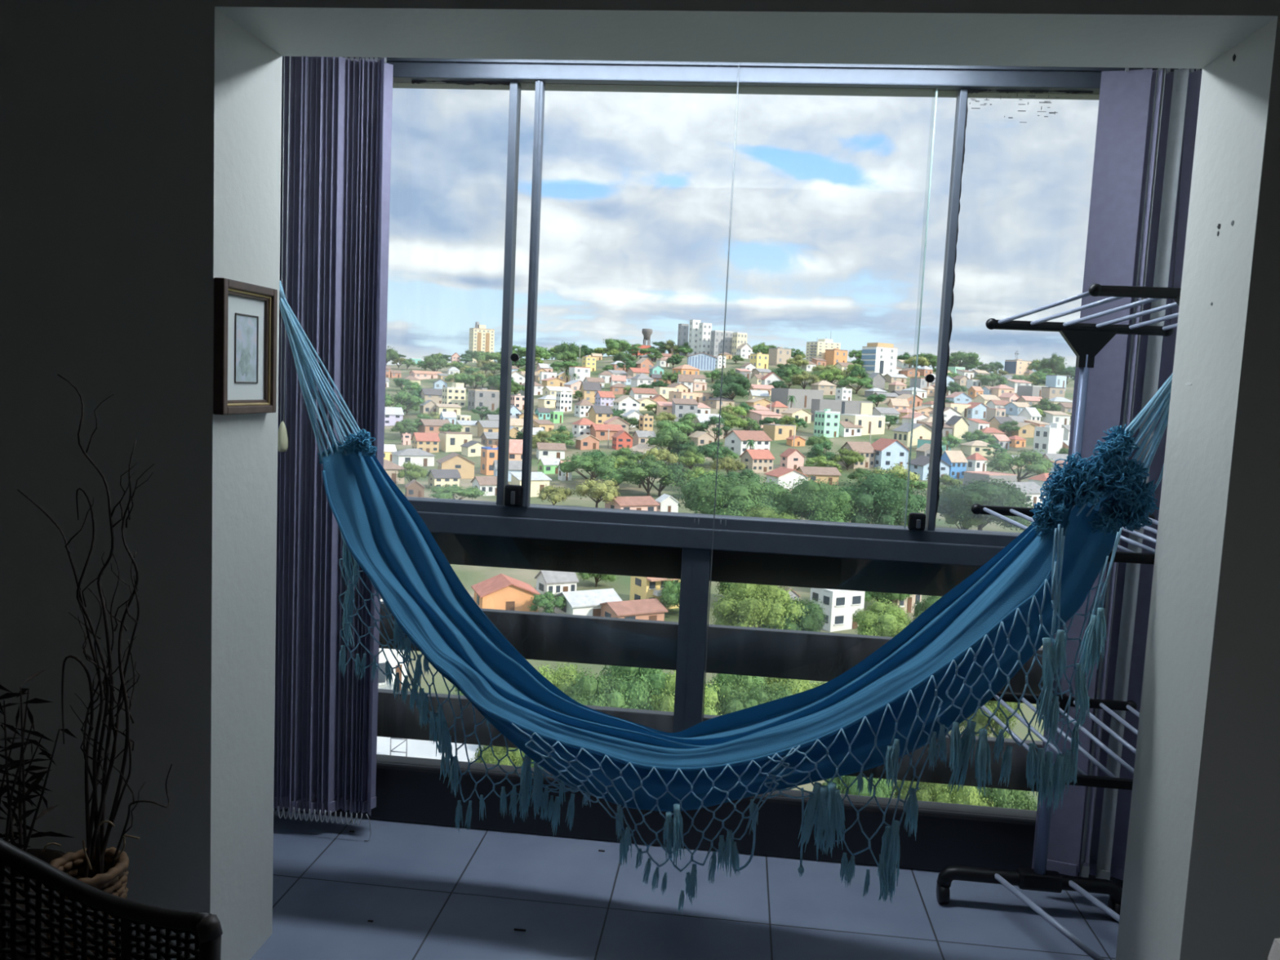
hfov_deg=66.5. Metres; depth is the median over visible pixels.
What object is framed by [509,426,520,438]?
house
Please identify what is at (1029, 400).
house
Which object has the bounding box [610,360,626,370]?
house
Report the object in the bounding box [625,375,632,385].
house
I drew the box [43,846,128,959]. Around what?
basket
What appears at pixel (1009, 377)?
house
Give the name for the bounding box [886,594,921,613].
house
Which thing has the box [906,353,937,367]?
tree
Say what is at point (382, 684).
house
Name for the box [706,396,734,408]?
house
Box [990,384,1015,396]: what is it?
house
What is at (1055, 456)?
house
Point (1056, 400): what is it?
house
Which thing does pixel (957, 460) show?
house
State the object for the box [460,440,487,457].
house
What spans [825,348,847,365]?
house
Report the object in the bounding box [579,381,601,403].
house
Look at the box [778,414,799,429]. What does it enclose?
tree
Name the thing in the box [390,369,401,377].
house
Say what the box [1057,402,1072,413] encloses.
house
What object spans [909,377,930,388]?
house
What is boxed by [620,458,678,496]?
tree
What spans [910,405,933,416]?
house
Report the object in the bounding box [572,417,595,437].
house
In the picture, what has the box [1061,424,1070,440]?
house
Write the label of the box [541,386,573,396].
house
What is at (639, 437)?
house
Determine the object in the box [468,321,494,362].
apartment tower
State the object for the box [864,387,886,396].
house
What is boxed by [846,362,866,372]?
tree
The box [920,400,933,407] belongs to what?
house
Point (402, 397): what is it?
tree
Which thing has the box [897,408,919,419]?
house
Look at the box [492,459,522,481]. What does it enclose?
house
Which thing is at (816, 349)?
building
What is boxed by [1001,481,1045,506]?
house
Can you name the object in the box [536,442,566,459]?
house
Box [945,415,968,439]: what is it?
house
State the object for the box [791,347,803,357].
tree
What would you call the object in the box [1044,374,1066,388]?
house
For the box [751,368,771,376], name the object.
house
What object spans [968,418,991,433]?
house
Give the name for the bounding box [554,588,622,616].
house
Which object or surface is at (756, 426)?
tree
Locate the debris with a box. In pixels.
[514,928,525,931]
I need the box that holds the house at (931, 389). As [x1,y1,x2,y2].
[920,386,934,395]
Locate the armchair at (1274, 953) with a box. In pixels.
[1267,937,1279,959]
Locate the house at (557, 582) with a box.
[534,569,578,594]
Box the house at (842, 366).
[834,362,853,371]
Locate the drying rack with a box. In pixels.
[936,283,1181,959]
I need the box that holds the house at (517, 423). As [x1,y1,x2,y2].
[510,417,534,431]
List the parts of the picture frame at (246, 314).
frame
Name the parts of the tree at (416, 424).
crown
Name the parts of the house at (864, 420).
door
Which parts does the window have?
pane, lock lever, pull knob, pane, head frame, pane, lock lever, pull knob, pane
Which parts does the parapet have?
pane, panel, pane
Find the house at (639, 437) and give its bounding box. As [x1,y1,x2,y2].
[631,430,655,445]
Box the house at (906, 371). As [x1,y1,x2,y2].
[900,368,919,377]
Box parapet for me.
[274,547,1123,888]
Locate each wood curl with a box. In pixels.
[42,842,61,851]
[82,840,92,870]
[98,820,115,826]
[114,835,125,859]
[124,834,139,839]
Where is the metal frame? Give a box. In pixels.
[390,737,407,756]
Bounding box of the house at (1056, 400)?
[1048,396,1072,404]
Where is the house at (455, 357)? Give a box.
[450,352,460,363]
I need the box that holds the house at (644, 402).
[637,397,656,410]
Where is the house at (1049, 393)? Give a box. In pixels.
[1040,386,1065,399]
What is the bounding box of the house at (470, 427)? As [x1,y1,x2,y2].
[456,420,477,436]
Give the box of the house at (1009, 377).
[998,374,1012,384]
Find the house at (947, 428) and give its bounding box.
[924,422,953,437]
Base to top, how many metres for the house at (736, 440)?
10.472 m
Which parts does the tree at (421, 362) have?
crown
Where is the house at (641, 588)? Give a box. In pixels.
[629,576,680,608]
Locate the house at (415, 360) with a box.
[410,358,421,364]
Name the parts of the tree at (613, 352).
crown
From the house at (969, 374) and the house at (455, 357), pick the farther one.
the house at (455, 357)
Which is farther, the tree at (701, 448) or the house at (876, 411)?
the house at (876, 411)
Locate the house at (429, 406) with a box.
[418,400,435,414]
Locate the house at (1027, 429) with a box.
[1008,422,1038,437]
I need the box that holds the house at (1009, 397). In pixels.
[998,392,1019,402]
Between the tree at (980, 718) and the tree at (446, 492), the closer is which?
the tree at (980, 718)
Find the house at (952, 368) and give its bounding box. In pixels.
[947,366,964,373]
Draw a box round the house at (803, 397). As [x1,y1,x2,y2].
[770,387,823,408]
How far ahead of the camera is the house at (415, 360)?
759.21 m
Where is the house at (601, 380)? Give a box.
[583,377,605,387]
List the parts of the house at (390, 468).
door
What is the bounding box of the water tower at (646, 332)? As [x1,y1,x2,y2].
[641,328,652,345]
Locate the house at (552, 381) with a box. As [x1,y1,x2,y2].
[541,377,566,386]
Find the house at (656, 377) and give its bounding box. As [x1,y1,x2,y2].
[649,373,671,384]
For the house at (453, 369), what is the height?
8.878 m
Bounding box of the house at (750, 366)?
[741,363,756,373]
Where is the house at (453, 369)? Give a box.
[447,366,459,374]
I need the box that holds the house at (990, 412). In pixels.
[985,408,1005,422]
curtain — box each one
[273,56,393,840]
[1031,67,1202,879]
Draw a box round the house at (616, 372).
[607,369,626,376]
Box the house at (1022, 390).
[1017,385,1048,396]
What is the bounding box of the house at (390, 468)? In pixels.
[383,459,406,484]
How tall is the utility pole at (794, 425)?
8.657 m
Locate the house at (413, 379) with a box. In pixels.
[402,376,420,386]
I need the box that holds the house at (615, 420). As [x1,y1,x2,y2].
[602,416,630,433]
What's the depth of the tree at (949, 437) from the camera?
343.29 m
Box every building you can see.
[441,382,466,407]
[555,390,572,412]
[582,355,595,371]
[639,413,653,431]
[677,323,688,355]
[688,319,701,355]
[697,322,711,355]
[709,330,733,356]
[714,355,726,368]
[731,332,746,356]
[805,336,840,361]
[813,408,839,437]
[861,342,897,375]
[1004,359,1032,375]
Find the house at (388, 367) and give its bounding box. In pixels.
[385,365,391,377]
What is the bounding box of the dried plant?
[0,667,77,959]
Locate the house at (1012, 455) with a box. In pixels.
[995,454,1026,469]
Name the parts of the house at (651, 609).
door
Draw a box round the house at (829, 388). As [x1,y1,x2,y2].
[810,380,836,395]
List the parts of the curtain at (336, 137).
pull cord, bead chain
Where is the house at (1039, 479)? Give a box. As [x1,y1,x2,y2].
[1026,472,1049,493]
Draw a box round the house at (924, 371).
[918,365,933,376]
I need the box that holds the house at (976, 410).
[967,402,989,418]
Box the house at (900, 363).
[896,359,912,368]
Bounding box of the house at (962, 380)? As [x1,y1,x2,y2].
[953,375,968,386]
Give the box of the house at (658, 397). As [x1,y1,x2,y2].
[650,394,667,404]
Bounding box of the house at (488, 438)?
[480,431,498,446]
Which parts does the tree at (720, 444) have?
crown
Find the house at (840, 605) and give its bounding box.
[809,587,865,631]
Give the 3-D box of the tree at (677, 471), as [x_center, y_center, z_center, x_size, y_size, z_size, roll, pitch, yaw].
[5.016,0.388,235.828,13.723,10.396,13.611,-1,6,-31]
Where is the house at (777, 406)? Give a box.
[765,400,787,414]
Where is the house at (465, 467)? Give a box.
[435,452,476,478]
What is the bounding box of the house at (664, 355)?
[659,353,671,359]
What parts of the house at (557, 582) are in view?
door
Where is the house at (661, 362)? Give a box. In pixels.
[656,357,669,367]
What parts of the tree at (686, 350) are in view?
crown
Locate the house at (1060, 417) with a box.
[1042,410,1071,425]
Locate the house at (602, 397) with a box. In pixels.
[594,391,615,406]
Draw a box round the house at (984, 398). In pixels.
[972,394,1000,405]
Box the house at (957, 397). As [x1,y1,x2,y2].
[945,391,972,404]
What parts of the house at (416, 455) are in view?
door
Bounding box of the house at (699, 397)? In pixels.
[668,391,713,404]
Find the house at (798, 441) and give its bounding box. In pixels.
[785,435,806,446]
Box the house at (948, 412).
[928,407,962,422]
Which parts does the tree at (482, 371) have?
crown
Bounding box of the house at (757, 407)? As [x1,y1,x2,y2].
[742,404,773,417]
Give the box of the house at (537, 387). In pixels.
[519,382,543,395]
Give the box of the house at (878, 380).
[867,372,886,389]
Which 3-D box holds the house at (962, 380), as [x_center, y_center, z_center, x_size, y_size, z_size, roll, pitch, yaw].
[182.045,-55.036,554.091,8.397,8.427,5.988,-1,7,-34]
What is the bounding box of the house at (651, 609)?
[600,598,667,621]
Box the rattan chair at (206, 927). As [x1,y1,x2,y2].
[0,837,222,959]
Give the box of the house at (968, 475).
[963,471,1017,486]
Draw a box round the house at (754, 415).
[748,409,782,427]
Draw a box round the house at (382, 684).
[377,648,407,690]
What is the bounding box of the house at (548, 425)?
[533,419,555,431]
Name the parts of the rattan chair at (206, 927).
leg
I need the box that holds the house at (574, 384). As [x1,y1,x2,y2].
[563,379,582,394]
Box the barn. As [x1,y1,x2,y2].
[687,352,715,370]
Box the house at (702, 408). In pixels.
[697,402,711,413]
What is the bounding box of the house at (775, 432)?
[763,423,795,440]
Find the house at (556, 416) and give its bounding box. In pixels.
[550,410,563,423]
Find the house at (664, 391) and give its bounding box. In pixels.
[653,386,676,398]
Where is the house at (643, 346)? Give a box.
[631,344,650,355]
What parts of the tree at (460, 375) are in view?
crown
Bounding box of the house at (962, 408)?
[945,402,971,417]
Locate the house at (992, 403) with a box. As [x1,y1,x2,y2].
[985,400,1008,408]
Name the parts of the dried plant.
stem, stem, stem, stem, stem, stem, pot, stem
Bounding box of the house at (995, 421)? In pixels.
[987,416,1013,434]
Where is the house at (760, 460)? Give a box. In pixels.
[739,448,775,472]
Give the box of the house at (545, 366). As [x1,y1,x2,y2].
[535,363,552,372]
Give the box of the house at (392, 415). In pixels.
[384,406,404,426]
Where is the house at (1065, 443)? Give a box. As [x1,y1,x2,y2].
[1062,440,1069,448]
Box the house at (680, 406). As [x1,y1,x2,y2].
[671,398,699,421]
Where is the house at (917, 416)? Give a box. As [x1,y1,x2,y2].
[900,413,929,424]
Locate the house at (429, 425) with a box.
[417,418,450,434]
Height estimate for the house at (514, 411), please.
10.408 m
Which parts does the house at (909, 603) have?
door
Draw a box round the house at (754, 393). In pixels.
[747,390,769,399]
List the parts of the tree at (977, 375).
crown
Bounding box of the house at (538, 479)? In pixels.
[509,471,551,497]
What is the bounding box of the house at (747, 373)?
[734,368,751,379]
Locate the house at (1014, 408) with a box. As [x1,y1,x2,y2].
[1003,401,1031,415]
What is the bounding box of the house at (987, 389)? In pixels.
[982,386,993,395]
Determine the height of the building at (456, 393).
13.895 m
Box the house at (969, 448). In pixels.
[960,440,995,456]
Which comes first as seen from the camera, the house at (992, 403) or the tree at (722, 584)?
the tree at (722, 584)
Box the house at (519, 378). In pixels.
[511,371,524,384]
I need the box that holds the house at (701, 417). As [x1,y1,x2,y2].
[689,413,724,439]
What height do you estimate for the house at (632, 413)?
9.335 m
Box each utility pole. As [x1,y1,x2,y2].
[607,428,608,448]
[793,425,798,447]
[869,422,874,442]
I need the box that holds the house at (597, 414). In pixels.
[587,404,613,423]
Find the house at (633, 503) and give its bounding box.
[602,496,659,511]
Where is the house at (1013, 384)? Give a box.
[1005,378,1031,392]
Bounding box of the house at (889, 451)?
[871,437,909,469]
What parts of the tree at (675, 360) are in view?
crown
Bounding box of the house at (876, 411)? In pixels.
[872,407,900,423]
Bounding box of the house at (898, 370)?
[895,366,902,373]
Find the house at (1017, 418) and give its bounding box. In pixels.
[1005,415,1027,422]
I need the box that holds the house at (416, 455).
[391,448,435,466]
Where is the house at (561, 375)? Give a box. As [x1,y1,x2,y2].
[556,371,569,382]
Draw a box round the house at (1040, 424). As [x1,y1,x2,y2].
[1022,419,1049,426]
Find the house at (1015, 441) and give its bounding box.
[1008,435,1026,447]
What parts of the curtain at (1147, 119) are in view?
pull cord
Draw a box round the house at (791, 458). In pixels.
[779,448,805,470]
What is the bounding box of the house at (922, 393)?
[901,386,928,398]
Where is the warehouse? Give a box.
[810,399,872,420]
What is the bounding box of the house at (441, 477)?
[426,469,461,488]
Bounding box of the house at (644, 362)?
[635,357,654,371]
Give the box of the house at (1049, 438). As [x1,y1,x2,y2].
[1032,422,1063,454]
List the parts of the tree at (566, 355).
crown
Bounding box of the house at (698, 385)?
[693,380,707,391]
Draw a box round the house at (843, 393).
[835,387,852,400]
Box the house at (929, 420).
[916,417,946,425]
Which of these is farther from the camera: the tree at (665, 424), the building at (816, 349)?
the building at (816, 349)
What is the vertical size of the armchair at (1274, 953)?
0.880 m
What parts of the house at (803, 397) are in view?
door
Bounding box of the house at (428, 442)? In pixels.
[410,432,439,453]
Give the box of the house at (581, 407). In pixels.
[573,399,593,417]
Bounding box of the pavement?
[376,736,484,762]
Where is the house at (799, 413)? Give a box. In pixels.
[780,408,813,423]
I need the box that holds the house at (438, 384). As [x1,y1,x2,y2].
[432,378,447,389]
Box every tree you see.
[385,389,425,412]
[386,346,399,365]
[390,357,405,368]
[390,420,420,439]
[392,353,408,364]
[392,377,410,391]
[394,401,418,414]
[394,418,423,433]
[395,460,429,482]
[400,358,416,368]
[400,381,422,391]
[407,393,422,398]
[408,388,421,395]
[413,413,433,422]
[416,360,425,370]
[420,353,448,371]
[422,411,439,419]
[426,364,442,371]
[426,483,488,499]
[437,422,464,431]
[444,354,451,362]
[444,360,462,368]
[444,372,467,384]
[450,684,463,695]
[453,361,467,373]
[453,372,472,387]
[453,372,478,387]
[458,355,473,364]
[459,349,472,362]
[459,364,476,372]
[464,366,479,373]
[465,372,486,389]
[469,745,524,766]
[470,405,491,420]
[471,350,488,359]
[471,370,494,387]
[473,350,501,364]
[475,358,496,373]
[480,362,500,374]
[483,374,497,386]
[485,410,499,415]
[486,375,500,390]
[493,374,515,382]
[494,382,515,394]
[509,430,533,439]
[511,359,525,368]
[511,381,524,395]
[512,344,520,353]
[513,343,553,360]
[515,752,542,768]
[516,367,525,372]
[524,356,542,365]
[527,590,566,613]
[532,430,554,448]
[535,662,582,696]
[537,482,573,505]
[539,429,569,440]
[539,431,576,446]
[547,360,580,373]
[549,346,557,352]
[550,344,559,353]
[550,352,559,359]
[551,425,575,439]
[555,342,584,362]
[555,350,577,368]
[555,452,620,480]
[563,372,570,382]
[564,666,631,708]
[571,448,607,477]
[572,389,582,401]
[572,476,620,507]
[576,344,591,355]
[577,572,618,586]
[583,347,593,355]
[591,462,631,488]
[593,346,605,354]
[599,665,671,711]
[602,364,614,370]
[603,337,632,351]
[606,347,626,361]
[608,446,640,462]
[608,454,640,468]
[611,351,637,363]
[611,408,625,418]
[616,357,635,370]
[617,450,668,488]
[619,416,639,430]
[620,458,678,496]
[622,386,640,395]
[627,342,648,358]
[629,360,637,368]
[633,458,686,496]
[635,382,653,388]
[640,444,678,463]
[643,404,657,414]
[645,347,657,354]
[645,426,691,451]
[647,350,662,361]
[647,669,724,715]
[649,341,666,352]
[649,379,669,386]
[653,409,676,422]
[653,418,694,433]
[657,338,679,353]
[658,578,680,610]
[660,371,685,383]
[665,356,682,368]
[666,440,708,457]
[671,353,684,358]
[671,469,791,516]
[673,413,711,439]
[676,444,707,466]
[676,448,706,470]
[677,346,694,356]
[679,342,688,348]
[679,468,693,480]
[684,465,715,482]
[685,471,726,484]
[697,415,731,442]
[703,370,719,382]
[703,441,730,453]
[705,444,731,460]
[705,673,768,715]
[707,582,808,629]
[708,381,751,399]
[709,453,749,475]
[711,448,740,459]
[713,373,753,395]
[715,409,749,435]
[715,582,738,595]
[716,368,744,379]
[718,403,749,417]
[719,405,739,420]
[719,679,799,715]
[724,467,762,482]
[729,355,745,364]
[734,401,755,417]
[737,417,760,431]
[741,501,800,519]
[744,439,756,449]
[751,342,772,354]
[751,344,770,353]
[757,417,785,425]
[757,595,829,631]
[762,677,826,694]
[764,344,776,354]
[768,380,786,388]
[771,368,787,378]
[771,475,859,522]
[775,362,799,370]
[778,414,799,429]
[781,364,804,380]
[781,374,795,388]
[785,395,796,408]
[786,353,810,367]
[787,417,808,431]
[789,370,822,389]
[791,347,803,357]
[791,351,803,357]
[803,433,832,446]
[803,455,827,466]
[804,440,834,462]
[805,450,841,463]
[810,368,826,381]
[811,364,838,379]
[816,367,844,383]
[822,459,844,472]
[822,775,899,798]
[831,448,867,470]
[832,368,862,386]
[835,467,926,525]
[836,375,875,393]
[844,466,873,481]
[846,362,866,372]
[847,350,862,359]
[847,364,869,388]
[849,357,864,366]
[851,597,914,636]
[854,476,866,484]
[864,591,913,604]
[866,393,887,407]
[871,462,919,486]
[871,518,906,525]
[884,414,899,429]
[892,780,951,801]
[897,351,916,359]
[902,355,929,368]
[904,479,927,493]
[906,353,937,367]
[911,595,942,619]
[919,351,937,360]
[924,475,1034,532]
[925,473,962,493]
[926,357,937,368]
[933,783,994,806]
[942,433,960,448]
[942,509,991,529]
[945,399,954,403]
[946,371,961,377]
[946,380,968,394]
[949,351,982,366]
[959,700,1023,738]
[960,362,976,370]
[960,429,985,440]
[964,432,996,444]
[970,373,987,385]
[973,786,1037,810]
[974,361,982,369]
[977,363,996,372]
[977,372,1008,386]
[981,443,1008,459]
[984,448,1057,481]
[988,363,1004,370]
[989,361,1004,369]
[992,368,1008,376]
[997,419,1020,436]
[1011,374,1030,382]
[1021,374,1039,385]
[1026,358,1041,371]
[1028,396,1062,411]
[1029,362,1038,370]
[1030,371,1046,384]
[1031,377,1045,386]
[1032,367,1057,381]
[1035,361,1055,370]
[1036,408,1046,417]
[1039,352,1066,373]
[1055,367,1074,374]
[1056,446,1068,453]
[1060,368,1075,384]
[1067,365,1075,377]
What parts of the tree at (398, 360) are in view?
crown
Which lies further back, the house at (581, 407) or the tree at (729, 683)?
the house at (581, 407)
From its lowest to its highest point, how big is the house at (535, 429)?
8.722 m
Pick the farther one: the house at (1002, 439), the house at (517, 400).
the house at (517, 400)
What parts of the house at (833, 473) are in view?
door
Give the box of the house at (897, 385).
[888,381,906,391]
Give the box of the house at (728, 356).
[718,351,732,359]
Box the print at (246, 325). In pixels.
[235,315,257,381]
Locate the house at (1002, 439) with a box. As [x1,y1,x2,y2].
[988,434,1010,449]
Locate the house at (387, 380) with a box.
[385,377,389,387]
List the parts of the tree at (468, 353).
crown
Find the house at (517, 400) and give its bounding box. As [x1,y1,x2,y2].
[510,393,524,409]
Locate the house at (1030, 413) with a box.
[1017,407,1041,421]
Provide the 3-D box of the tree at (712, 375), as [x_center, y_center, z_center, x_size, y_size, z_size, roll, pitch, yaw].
[38.487,-54.361,517.234,10.094,7.608,10.276,1,6,-14]
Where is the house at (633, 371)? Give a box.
[626,367,649,377]
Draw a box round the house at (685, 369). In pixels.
[672,364,699,374]
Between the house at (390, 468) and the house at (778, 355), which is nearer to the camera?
the house at (390, 468)
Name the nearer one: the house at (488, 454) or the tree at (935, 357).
the house at (488, 454)
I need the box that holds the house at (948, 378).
[934,375,955,386]
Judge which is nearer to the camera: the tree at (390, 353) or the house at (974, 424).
the house at (974, 424)
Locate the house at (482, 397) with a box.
[467,387,499,410]
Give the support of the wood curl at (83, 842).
in the basket
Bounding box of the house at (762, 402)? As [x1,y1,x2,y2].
[745,397,772,407]
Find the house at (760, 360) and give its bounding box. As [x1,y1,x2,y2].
[750,352,768,368]
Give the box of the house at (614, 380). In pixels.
[609,374,626,386]
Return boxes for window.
[314,56,1201,566]
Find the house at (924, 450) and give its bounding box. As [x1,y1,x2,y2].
[915,443,943,457]
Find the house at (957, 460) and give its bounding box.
[940,450,968,479]
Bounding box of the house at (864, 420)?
[840,413,885,435]
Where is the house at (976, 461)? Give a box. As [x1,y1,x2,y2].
[965,453,987,471]
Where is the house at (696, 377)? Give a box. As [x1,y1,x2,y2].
[685,373,706,382]
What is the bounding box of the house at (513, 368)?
[511,365,519,371]
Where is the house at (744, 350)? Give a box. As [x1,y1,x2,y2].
[735,342,752,358]
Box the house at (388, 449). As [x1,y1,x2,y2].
[383,444,396,461]
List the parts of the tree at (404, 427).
crown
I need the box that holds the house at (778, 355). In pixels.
[768,346,791,365]
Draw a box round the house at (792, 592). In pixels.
[778,586,800,600]
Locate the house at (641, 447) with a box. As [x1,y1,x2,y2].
[629,443,667,463]
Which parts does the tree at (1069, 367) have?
crown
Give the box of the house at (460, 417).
[457,414,471,423]
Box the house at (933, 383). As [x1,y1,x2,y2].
[930,378,935,386]
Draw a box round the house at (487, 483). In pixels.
[470,475,509,496]
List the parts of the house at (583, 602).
door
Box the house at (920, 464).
[906,455,951,479]
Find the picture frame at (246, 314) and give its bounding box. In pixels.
[213,277,277,414]
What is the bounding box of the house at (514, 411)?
[510,404,522,418]
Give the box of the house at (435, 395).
[419,388,442,403]
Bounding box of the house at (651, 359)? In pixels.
[639,354,655,361]
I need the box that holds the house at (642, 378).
[631,373,653,387]
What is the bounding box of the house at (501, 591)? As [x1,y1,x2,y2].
[471,573,540,612]
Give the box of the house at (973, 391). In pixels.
[967,386,984,398]
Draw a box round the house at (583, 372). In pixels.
[568,366,590,381]
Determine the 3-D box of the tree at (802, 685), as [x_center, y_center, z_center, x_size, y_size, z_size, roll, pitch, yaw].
[13.889,20.087,84.800,8.487,8.015,8.554,0,6,-28]
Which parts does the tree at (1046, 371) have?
crown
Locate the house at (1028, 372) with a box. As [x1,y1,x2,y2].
[1023,370,1033,376]
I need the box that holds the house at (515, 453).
[508,439,523,460]
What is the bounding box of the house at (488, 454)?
[480,444,497,475]
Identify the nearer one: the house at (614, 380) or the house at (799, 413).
the house at (799, 413)
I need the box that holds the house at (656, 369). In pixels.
[648,364,664,375]
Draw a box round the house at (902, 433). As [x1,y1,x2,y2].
[891,422,931,447]
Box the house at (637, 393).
[628,387,657,399]
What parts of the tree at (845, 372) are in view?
crown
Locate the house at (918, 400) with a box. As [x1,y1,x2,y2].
[894,394,924,408]
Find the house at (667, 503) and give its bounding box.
[654,493,679,512]
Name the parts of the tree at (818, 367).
crown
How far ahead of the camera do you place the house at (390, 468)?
238.96 m
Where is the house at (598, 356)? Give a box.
[591,353,603,359]
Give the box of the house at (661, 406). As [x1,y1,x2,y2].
[656,401,672,416]
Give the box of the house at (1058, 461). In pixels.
[1050,460,1067,475]
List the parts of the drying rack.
rod, rod, wing arm, rod, rod, rod, post, rod, wing arm, rod, post, rod, wing arm, rod, rod, wing arm, rod, rod, rod, rod, wing arm, rod, rod, rod, rod, wing arm, rod, rod, rod, rod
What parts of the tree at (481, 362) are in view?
crown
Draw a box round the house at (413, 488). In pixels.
[404,479,425,497]
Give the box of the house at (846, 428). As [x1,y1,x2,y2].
[838,421,862,436]
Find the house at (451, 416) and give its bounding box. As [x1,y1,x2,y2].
[439,411,457,424]
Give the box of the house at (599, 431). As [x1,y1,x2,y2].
[589,423,624,439]
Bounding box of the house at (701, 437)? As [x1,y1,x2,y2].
[688,431,715,446]
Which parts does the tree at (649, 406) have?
crown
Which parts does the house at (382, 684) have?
sill, door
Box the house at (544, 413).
[534,407,550,419]
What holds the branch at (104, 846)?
in the basket
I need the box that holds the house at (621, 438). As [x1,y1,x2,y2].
[611,430,633,449]
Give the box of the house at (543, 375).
[539,371,556,383]
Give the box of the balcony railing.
[377,532,1043,791]
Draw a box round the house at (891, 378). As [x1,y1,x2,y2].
[883,373,907,382]
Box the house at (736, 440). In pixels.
[723,430,772,455]
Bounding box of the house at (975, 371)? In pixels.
[971,369,989,377]
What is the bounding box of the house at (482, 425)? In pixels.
[475,420,498,437]
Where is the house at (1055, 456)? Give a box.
[1042,453,1067,471]
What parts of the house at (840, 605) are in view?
door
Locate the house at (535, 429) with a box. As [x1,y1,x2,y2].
[520,427,544,442]
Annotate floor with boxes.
[249,809,1119,959]
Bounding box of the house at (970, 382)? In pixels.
[966,378,982,388]
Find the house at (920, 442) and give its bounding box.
[916,438,951,453]
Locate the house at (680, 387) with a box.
[666,382,688,391]
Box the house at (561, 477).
[557,460,572,480]
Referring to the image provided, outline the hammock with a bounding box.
[279,280,1172,914]
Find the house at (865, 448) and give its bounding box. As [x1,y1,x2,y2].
[838,441,876,469]
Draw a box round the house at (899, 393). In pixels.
[890,390,911,395]
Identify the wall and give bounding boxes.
[0,0,1279,959]
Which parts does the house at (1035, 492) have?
door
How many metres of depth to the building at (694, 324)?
728.70 m
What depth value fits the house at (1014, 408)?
452.46 m
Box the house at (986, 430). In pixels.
[979,427,1004,435]
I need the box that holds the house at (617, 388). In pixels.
[609,383,629,395]
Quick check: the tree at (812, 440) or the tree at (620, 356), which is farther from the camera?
the tree at (620, 356)
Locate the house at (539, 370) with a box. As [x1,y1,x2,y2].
[534,368,546,380]
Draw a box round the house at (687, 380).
[676,373,693,392]
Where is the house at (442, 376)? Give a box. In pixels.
[436,373,453,382]
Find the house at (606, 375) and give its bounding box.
[598,370,614,383]
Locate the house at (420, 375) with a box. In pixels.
[408,369,442,379]
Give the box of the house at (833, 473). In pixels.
[795,466,841,484]
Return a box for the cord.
[702,62,739,721]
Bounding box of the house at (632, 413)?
[622,409,642,427]
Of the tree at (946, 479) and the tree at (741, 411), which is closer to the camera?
the tree at (946, 479)
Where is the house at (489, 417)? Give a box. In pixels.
[484,414,516,420]
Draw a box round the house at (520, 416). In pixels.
[517,412,539,419]
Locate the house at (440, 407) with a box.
[435,403,462,415]
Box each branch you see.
[17,488,104,874]
[57,373,141,873]
[61,654,109,878]
[74,487,137,877]
[77,587,105,874]
[80,551,140,877]
[81,553,137,865]
[92,640,134,877]
[100,440,154,856]
[106,744,172,869]
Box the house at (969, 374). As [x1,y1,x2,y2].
[955,368,973,378]
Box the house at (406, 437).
[401,432,410,444]
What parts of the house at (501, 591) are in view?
door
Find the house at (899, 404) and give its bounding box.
[887,398,909,410]
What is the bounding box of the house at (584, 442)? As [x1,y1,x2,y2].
[574,433,599,449]
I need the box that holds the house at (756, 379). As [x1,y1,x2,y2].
[751,373,764,384]
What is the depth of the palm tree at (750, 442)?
313.87 m
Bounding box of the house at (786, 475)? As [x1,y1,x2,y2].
[764,466,810,488]
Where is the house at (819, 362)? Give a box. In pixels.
[811,357,826,365]
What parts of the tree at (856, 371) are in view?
crown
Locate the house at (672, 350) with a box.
[669,347,679,355]
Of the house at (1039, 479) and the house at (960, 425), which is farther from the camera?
the house at (960, 425)
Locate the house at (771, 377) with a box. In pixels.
[760,372,782,388]
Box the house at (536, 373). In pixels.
[519,370,538,382]
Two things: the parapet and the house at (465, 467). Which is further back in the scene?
the house at (465, 467)
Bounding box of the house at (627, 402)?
[612,395,640,414]
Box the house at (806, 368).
[801,360,816,371]
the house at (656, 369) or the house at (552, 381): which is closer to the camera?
the house at (552, 381)
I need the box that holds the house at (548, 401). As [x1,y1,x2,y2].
[537,395,555,408]
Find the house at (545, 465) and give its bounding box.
[536,457,559,474]
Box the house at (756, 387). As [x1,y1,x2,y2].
[748,384,773,395]
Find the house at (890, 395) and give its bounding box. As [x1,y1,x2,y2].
[873,391,897,403]
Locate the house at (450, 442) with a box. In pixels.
[439,431,472,452]
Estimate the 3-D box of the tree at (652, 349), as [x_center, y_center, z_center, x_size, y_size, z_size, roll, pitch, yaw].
[7.141,-87.453,670.045,10.294,7.413,10.210,2,5,-2]
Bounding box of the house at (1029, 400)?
[1016,395,1042,405]
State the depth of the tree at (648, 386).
466.48 m

